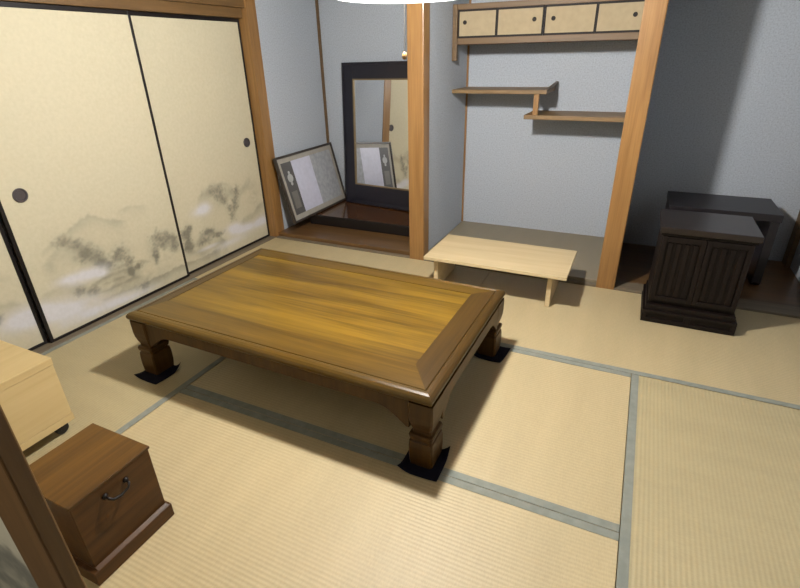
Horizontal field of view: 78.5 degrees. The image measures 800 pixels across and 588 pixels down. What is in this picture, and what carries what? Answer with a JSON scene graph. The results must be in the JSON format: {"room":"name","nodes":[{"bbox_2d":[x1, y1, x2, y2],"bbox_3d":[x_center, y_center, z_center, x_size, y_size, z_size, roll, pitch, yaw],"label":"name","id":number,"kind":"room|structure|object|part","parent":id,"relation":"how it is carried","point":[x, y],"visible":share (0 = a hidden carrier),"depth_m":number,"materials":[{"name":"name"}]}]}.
{"room":"traditional dwelling","nodes":[
{"label":"traditional dwelling","id":0,"kind":"room"},
{"bbox_2d":[0,0,326,338],"bbox_3d":[-1.572,-1.024,2.808,0.220,2.200,3.800,11,28,23],"label":"wall","id":1,"kind":"structure","parent":0,"point":[288,33],"depth_m":3.90,"materials":[{"name":"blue paint"}]},
{"bbox_2d":[0,220,47,350],"bbox_3d":[-2.084,-0.264,1.872,0.022,1.578,0.933,11,28,23],"label":"door","id":2,"kind":"structure","parent":1,"relation":"in","point":[20,324],"depth_m":2.42,"materials":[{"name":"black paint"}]},
{"bbox_2d":[0,1,189,342],"bbox_3d":[-1.663,-0.642,2.625,0.025,1.578,0.947,11,28,23],"label":"door","id":3,"kind":"structure","parent":1,"relation":"in","point":[88,217],"depth_m":2.57,"materials":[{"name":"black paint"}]},
{"bbox_3d":[-1.812,-0.470,2.334,0.009,0.068,0.068,11,28,23],"label":"finger pull","id":4,"kind":"part","parent":3,"relation":"part of","materials":[{"name":"metal"}]},
{"bbox_2d":[0,0,241,18],"bbox_3d":[-1.741,-1.379,2.176,0.085,0.140,2.920,11,28,23],"label":"trim","id":5,"kind":"structure","parent":1,"relation":"attached to","point":[153,6],"depth_m":2.78,"materials":[{"name":"brown wood"}]},
{"bbox_2d":[32,236,275,353],"bbox_3d":[-1.663,0.101,2.962,0.117,0.049,2.780,11,28,23],"label":"trim","id":6,"kind":"structure","parent":1,"relation":"attached to","point":[45,347],"depth_m":3.09,"materials":[{"name":"beige wood"}]},
{"bbox_2d":[130,11,269,273],"bbox_3d":[-1.303,-1.011,3.364,0.025,1.578,0.918,11,28,23],"label":"door","id":7,"kind":"structure","parent":1,"relation":"in","point":[194,69],"depth_m":3.31,"materials":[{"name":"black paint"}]},
{"bbox_3d":[-1.145,-1.132,3.658,0.009,0.068,0.068,11,28,23],"label":"finger pull","id":8,"kind":"part","parent":7,"relation":"part of","materials":[{"name":"metal"}]},
{"bbox_2d":[164,0,243,7],"bbox_3d":[-1.687,-1.411,2.147,0.025,0.100,2.945,11,28,23],"label":"trim","id":9,"kind":"structure","parent":1,"relation":"attached to","point":[227,3],"depth_m":3.14,"materials":[{"name":"brown wood"}]},
{"bbox_2d":[238,0,283,236],"bbox_3d":[-1.069,-1.450,3.657,0.119,2.200,0.103,11,28,23],"label":"trim","id":10,"kind":"structure","parent":1,"relation":"attached to","point":[248,23],"depth_m":3.66,"materials":[{"name":"brown wood"}]},
{"bbox_2d":[315,0,329,142],"bbox_3d":[-0.667,-1.806,4.275,0.016,2.120,0.022,11,28,23],"label":"trim","id":11,"kind":"structure","parent":1,"relation":"attached to","point":[316,1],"depth_m":4.21,"materials":[{"name":"brown wood"}]},
{"bbox_2d":[276,236,409,257],"bbox_3d":[-0.468,-0.353,3.829,1.208,0.054,0.036,11,28,23],"label":"trim","id":12,"kind":"structure","parent":1,"relation":"attached to","point":[281,237],"depth_m":3.80,"materials":[{"name":"brown wood"}]},
{"bbox_2d":[428,0,468,250],"bbox_3d":[0.301,-1.391,3.473,0.083,2.200,0.840,11,28,23],"label":"wall","id":13,"kind":"structure","parent":0,"point":[446,108],"depth_m":3.53,"materials":[{"name":"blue paint"}]},
{"bbox_2d":[407,0,429,260],"bbox_3d":[0.119,-1.216,3.123,0.110,2.200,0.102,11,28,23],"label":"wooden pillar","id":14,"kind":"structure","parent":13,"relation":"attached to","point":[418,11],"depth_m":3.13,"materials":[{"name":"brown wood"}]},
{"bbox_2d":[461,0,471,220],"bbox_3d":[0.517,-1.586,3.771,0.012,2.120,0.016,11,28,23],"label":"trim","id":15,"kind":"structure","parent":13,"relation":"attached to","point":[468,49],"depth_m":3.91,"materials":[{"name":"brown wood"}]},
{"bbox_2d":[424,259,595,286],"bbox_3d":[0.707,-0.135,3.321,1.168,0.062,0.031,11,28,23],"label":"trim","id":16,"kind":"structure","parent":13,"relation":"attached to","point":[572,281],"depth_m":3.19,"materials":[{"name":"brown wood"}]},
{"bbox_2d":[318,0,799,260],"bbox_3d":[0.956,-1.496,3.658,4.140,2.200,0.100,11,28,23],"label":"wall","id":17,"kind":"structure","parent":0,"point":[723,115],"depth_m":3.44,"materials":[{"name":"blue paint"}]},
{"bbox_2d":[278,217,409,254],"bbox_3d":[-0.274,-0.545,4.184,1.225,0.080,0.860,11,28,23],"label":"alcove floor","id":18,"kind":"structure","parent":17,"relation":"attached to","point":[305,230],"depth_m":3.92,"materials":[{"name":"brown wood"}]},
{"bbox_2d":[310,200,408,236],"bbox_3d":[-0.190,-0.669,4.243,1.050,0.086,0.528,11,28,23],"label":"stand","id":19,"kind":"object","parent":18,"relation":"on","point":[344,214],"visible":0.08,"depth_m":4.13,"materials":[{"name":"black paint"}]},
{"bbox_2d":[272,142,345,223],"bbox_3d":[-0.744,-0.972,4.202,0.154,0.519,0.813,11,28,23],"label":"framed certificate","id":20,"kind":"object","parent":19,"relation":"on","point":[310,180],"visible":0.95,"depth_m":4.15,"materials":[{"name":"brown wood"}]},
{"bbox_3d":[-0.841,-0.772,3.993,0.035,0.134,0.075,11,28,23],"label":"caption plate","id":21,"kind":"part","parent":20,"relation":"part of","materials":[{"name":"grey paper"}]},
{"bbox_2d":[341,61,408,210],"bbox_3d":[-0.123,-1.309,4.114,0.879,1.177,0.112,15,30,30],"label":"mirror","id":22,"kind":"object","parent":19,"relation":"on","point":[374,94],"visible":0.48,"depth_m":4.14,"materials":[{"name":"black mirror"}]},
{"bbox_2d":[452,81,625,121],"bbox_3d":[0.983,-1.363,3.435,1.190,0.227,0.344,11,28,23],"label":"shelf","id":23,"kind":"object","parent":17,"relation":"attached to","point":[536,114],"visible":0.9,"depth_m":3.33,"materials":[{"name":"brown wood"}]},
{"bbox_2d":[452,0,644,60],"bbox_3d":[0.970,-1.741,3.236,1.187,0.340,0.371,11,28,23],"label":"upper cabinet","id":24,"kind":"object","parent":17,"relation":"attached to","point":[518,21],"visible":0.91,"depth_m":3.07,"materials":[{"name":"brown wood"}]},
{"bbox_3d":[0.512,-1.793,3.243,0.247,0.144,0.004,11,28,23],"label":"door","id":25,"kind":"part","parent":24,"relation":"part of","materials":[{"name":"paper"}]},
{"bbox_3d":[0.768,-1.747,3.137,0.282,0.144,0.004,11,28,23],"label":"door","id":26,"kind":"part","parent":24,"relation":"part of","materials":[{"name":"paper"}]},
{"bbox_3d":[0.911,-1.808,3.026,1.154,0.033,0.019,11,28,23],"label":"rail","id":27,"kind":"part","parent":24,"relation":"part of","materials":[{"name":"brown wood"}]},
{"bbox_3d":[0.915,-1.625,3.115,1.154,0.038,0.019,11,28,23],"label":"rail","id":28,"kind":"part","parent":24,"relation":"part of","materials":[{"name":"brown wood"}]},
{"bbox_3d":[1.046,-1.693,3.014,0.292,0.144,0.004,11,28,23],"label":"door","id":29,"kind":"part","parent":24,"relation":"part of","materials":[{"name":"paper"}]},
{"bbox_3d":[1.311,-1.645,2.904,0.257,0.144,0.004,11,28,23],"label":"door","id":30,"kind":"part","parent":24,"relation":"part of","materials":[{"name":"paper"}]},
{"bbox_2d":[616,243,799,306],"bbox_3d":[2.010,-0.129,3.257,1.055,0.054,0.765,11,28,23],"label":"floor","id":31,"kind":"structure","parent":17,"relation":"attached to","point":[778,284],"depth_m":3.15,"materials":[{"name":"brown wood"}]},
{"bbox_2d":[665,191,783,284],"bbox_3d":[2.030,-0.377,3.186,0.592,0.452,0.393,11,28,23],"label":"side table","id":32,"kind":"object","parent":31,"relation":"on","point":[767,216],"visible":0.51,"depth_m":3.00,"materials":[{"name":"black wood"}]},
{"bbox_3d":[2.272,-0.312,3.093,0.048,0.408,0.382,11,28,23],"label":"leg","id":33,"kind":"part","parent":32,"relation":"part of","materials":[{"name":"black wood"}]},
{"bbox_2d":[790,241,799,282],"bbox_3d":[1.870,-0.380,1.332,0.100,2.200,3.800,11,28,23],"label":"wall","id":34,"kind":"structure","parent":0,"point":[795,265],"depth_m":3.17,"materials":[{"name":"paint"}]},
{"bbox_2d":[614,280,799,318],"bbox_3d":[1.826,0.052,2.891,1.043,0.058,0.131,11,28,23],"label":"trim","id":35,"kind":"structure","parent":34,"relation":"attached to","point":[743,304],"depth_m":2.78,"materials":[{"name":"brown wood"}]},
{"bbox_2d":[782,211,799,266],"bbox_3d":[2.593,-1.155,2.850,0.030,2.170,0.100,11,28,23],"label":"trim","id":36,"kind":"structure","parent":34,"relation":"attached to","point":[794,239],"depth_m":3.23,"materials":[{"name":"brown wood"}]},
{"bbox_3d":[0.195,-1.752,1.644,4.240,0.060,4.000,11,28,23],"label":"ceiling","id":37,"kind":"structure","parent":0,"visible":0},
{"bbox_2d":[402,0,406,59],"bbox_3d":[0.010,-1.164,1.467,0.500,0.832,0.500,11,28,23],"label":"pendant lamp","id":38,"kind":"object","parent":37,"relation":"hanging from","point":[404,55],"visible":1,"depth_m":1.63,"materials":[{"name":"white"}]},
{"bbox_3d":[0.015,-0.801,1.646,0.017,0.023,0.017,11,28,23],"label":"pull knob","id":39,"kind":"part","parent":38,"relation":"part of","materials":[{"name":"gold metal"}]},
{"bbox_3d":[0.015,-0.879,1.607,0.006,0.154,0.003,11,28,23],"label":"pull cord","id":40,"kind":"part","parent":38,"relation":"part of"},
{"bbox_3d":[-0.034,0.546,2.111,4.240,0.070,5.300,11,28,23],"label":"floor","id":41,"kind":"structure","parent":0,"visible":0},
{"bbox_2d":[23,280,225,464],"bbox_3d":[-1.386,0.370,2.396,0.908,0.050,1.818,11,28,23],"label":"mat","id":42,"kind":"object","parent":41,"relation":"on","point":[95,369],"visible":0.4,"depth_m":2.30,"materials":[{"name":"beige wicker"}]},
{"bbox_2d":[0,340,74,450],"bbox_3d":[-1.637,0.451,1.794,0.511,0.342,0.507,11,28,23],"label":"cabinet","id":43,"kind":"object","parent":42,"relation":"on","point":[34,403],"visible":0.98,"depth_m":1.81,"materials":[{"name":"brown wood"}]},
{"bbox_3d":[-1.640,0.311,1.726,0.511,0.030,0.507,11,28,23],"label":"box lid","id":44,"kind":"part","parent":43,"relation":"part of","materials":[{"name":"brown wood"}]},
{"bbox_2d":[134,362,180,383],"bbox_3d":[-1.145,0.356,2.313,0.154,0.038,0.154,11,28,23],"label":"pad","id":45,"kind":"object","parent":42,"relation":"on","point":[149,377],"visible":0.73,"depth_m":2.30,"materials":[{"name":"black fabric"}]},
{"bbox_2d":[191,238,490,285],"bbox_3d":[-0.396,-0.106,3.325,1.818,0.050,0.908,11,28,23],"label":"mat","id":46,"kind":"object","parent":41,"relation":"on","point":[466,275],"visible":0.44,"depth_m":3.54,"materials":[{"name":"beige wicker"}]},
{"bbox_2d":[424,234,576,306],"bbox_3d":[0.622,-0.149,3.055,0.844,0.222,0.442,11,28,23],"label":"table","id":47,"kind":"object","parent":46,"relation":"on","point":[554,264],"visible":0.94,"depth_m":2.97,"materials":[{"name":"beige wood"}]},
{"bbox_3d":[0.293,-0.201,3.201,0.026,0.202,0.332,11,28,23],"label":"leg","id":48,"kind":"part","parent":47,"relation":"part of","materials":[{"name":"beige wood"}]},
{"bbox_3d":[0.919,-0.084,2.932,0.026,0.202,0.332,11,28,23],"label":"leg","id":49,"kind":"part","parent":47,"relation":"part of","materials":[{"name":"beige wood"}]},
{"bbox_2d":[82,388,618,587],"bbox_3d":[-0.342,0.786,1.498,1.818,0.050,0.908,11,28,23],"label":"mat","id":50,"kind":"object","parent":41,"relation":"on","point":[258,500],"visible":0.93,"depth_m":1.55,"materials":[{"name":"beige wicker"}]},
{"bbox_2d":[29,423,173,585],"bbox_3d":[-0.916,0.618,1.477,0.288,0.292,0.267,11,28,23],"label":"wooden box","id":51,"kind":"object","parent":50,"relation":"on","point":[100,486],"visible":0.88,"depth_m":1.41,"materials":[{"name":"brown wood"}]},
{"bbox_3d":[-0.923,0.489,1.419,0.257,0.009,0.252,11,28,23],"label":"box lid","id":52,"kind":"part","parent":51,"relation":"part of","materials":[{"name":"brown wood"}]},
{"bbox_3d":[-0.797,0.559,1.388,0.025,0.031,0.082,11,28,23],"label":"handle","id":53,"kind":"part","parent":51,"relation":"part of","materials":[{"name":"metal"}]},
{"bbox_2d":[185,346,630,532],"bbox_3d":[0.043,0.417,2.235,1.818,0.050,0.908,11,28,23],"label":"mat","id":54,"kind":"object","parent":41,"relation":"on","point":[547,432],"visible":0.5,"depth_m":1.97,"materials":[{"name":"beige wicker"}]},
{"bbox_2d":[126,248,505,468],"bbox_3d":[-0.361,0.172,2.327,1.486,0.319,0.915,11,29,24],"label":"table","id":55,"kind":"object","parent":54,"relation":"on","point":[399,342],"visible":1,"depth_m":2.08,"materials":[{"name":"brown wood"}]},
{"bbox_3d":[-1.157,0.230,2.295,0.092,0.276,0.108,11,29,24],"label":"leg","id":56,"kind":"part","parent":55,"relation":"part of","materials":[{"name":"brown wood"}]},
{"bbox_3d":[0.092,0.474,1.737,0.092,0.276,0.108,11,29,24],"label":"leg","id":57,"kind":"part","parent":55,"relation":"part of","materials":[{"name":"brown wood"}]},
{"bbox_3d":[0.438,0.156,2.373,0.092,0.276,0.108,11,29,24],"label":"leg","id":58,"kind":"part","parent":55,"relation":"part of","materials":[{"name":"brown wood"}]},
{"bbox_2d":[397,446,449,481],"bbox_3d":[0.088,0.593,1.772,0.151,0.038,0.151,11,28,23],"label":"pad","id":59,"kind":"object","parent":54,"relation":"on","point":[433,474],"visible":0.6,"depth_m":1.75,"materials":[{"name":"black fabric"}]},
{"bbox_2d":[474,346,510,362],"bbox_3d":[0.450,0.282,2.415,0.148,0.016,0.148,14,30,28],"label":"pad","id":60,"kind":"object","parent":54,"relation":"on","point":[502,352],"visible":0.55,"depth_m":2.38,"materials":[{"name":"black fabric"}]},
{"bbox_2d":[596,0,668,289],"bbox_3d":[1.275,-1.000,2.628,0.107,2.200,0.102,11,28,23],"label":"wooden pillar","id":61,"kind":"structure","parent":41,"relation":"on","point":[654,11],"depth_m":2.64,"materials":[{"name":"brown wood"}]},
{"bbox_2d":[481,271,799,409],"bbox_3d":[1.252,0.202,2.619,1.818,0.050,0.908,11,28,23],"label":"mat","id":62,"kind":"object","parent":41,"relation":"on","point":[595,326],"visible":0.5,"depth_m":2.49,"materials":[{"name":"beige wicker"}]},
{"bbox_2d":[640,209,763,335],"bbox_3d":[1.583,-0.131,2.622,0.439,0.532,0.356,11,28,23],"label":"base cabinet","id":63,"kind":"object","parent":62,"relation":"on","point":[701,262],"visible":1,"depth_m":2.50,"materials":[{"name":"brown wood"}]},
{"bbox_3d":[1.430,-0.119,2.525,0.150,0.302,0.013,11,28,23],"label":"slat panel","id":64,"kind":"part","parent":63,"relation":"part of","materials":[{"name":"brown wood"}]},
{"bbox_3d":[1.430,-0.121,2.523,0.194,0.357,0.016,11,28,23],"label":"door","id":65,"kind":"part","parent":63,"relation":"part of","materials":[{"name":"brown wood"}]},
{"bbox_3d":[1.582,-0.339,2.528,0.416,0.016,0.340,11,28,23],"label":"cornice","id":66,"kind":"part","parent":63,"relation":"part of","materials":[{"name":"brown wood"}]},
{"bbox_3d":[1.609,-0.086,2.448,0.150,0.302,0.013,11,28,23],"label":"slat panel","id":67,"kind":"part","parent":63,"relation":"part of","materials":[{"name":"brown wood"}]},
{"bbox_3d":[1.609,-0.088,2.447,0.194,0.357,0.016,11,28,23],"label":"door","id":68,"kind":"part","parent":63,"relation":"part of","materials":[{"name":"brown wood"}]},
{"bbox_2d":[615,374,799,587],"bbox_3d":[1.087,0.832,1.336,0.908,0.050,1.818,11,28,23],"label":"mat","id":69,"kind":"object","parent":41,"relation":"on","point":[711,488],"visible":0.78,"depth_m":1.63,"materials":[{"name":"beige wicker"}]},
{"bbox_3d":[0.895,-0.313,3.687,1.192,0.052,0.865,11,28,23],"label":"trim","id":70,"kind":"structure","parent":41,"relation":"on","visible":0},
{"bbox_2d":[428,221,603,282],"bbox_3d":[0.894,-0.349,3.670,1.186,0.026,0.861,11,28,23],"label":"mat","id":71,"kind":"object","parent":70,"relation":"on","point":[585,267],"visible":0.36,"depth_m":3.77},
{"bbox_3d":[-0.645,0.027,0.616,3.760,2.200,0.100,11,28,23],"label":"wall","id":72,"kind":"structure","parent":0,"visible":0},
{"bbox_2d":[0,405,86,587],"bbox_3d":[-0.944,0.183,0.859,0.942,1.618,0.027,11,28,23],"label":"door","id":73,"kind":"structure","parent":72,"relation":"in","point":[34,552],"depth_m":0.73,"materials":[{"name":"paint"}]},
{"bbox_3d":[-0.949,0.185,0.864,0.750,1.490,0.018,11,28,23],"label":"paper panel","id":74,"kind":"part","parent":73,"relation":"part of","materials":[{"name":"white paper"}]}
]}

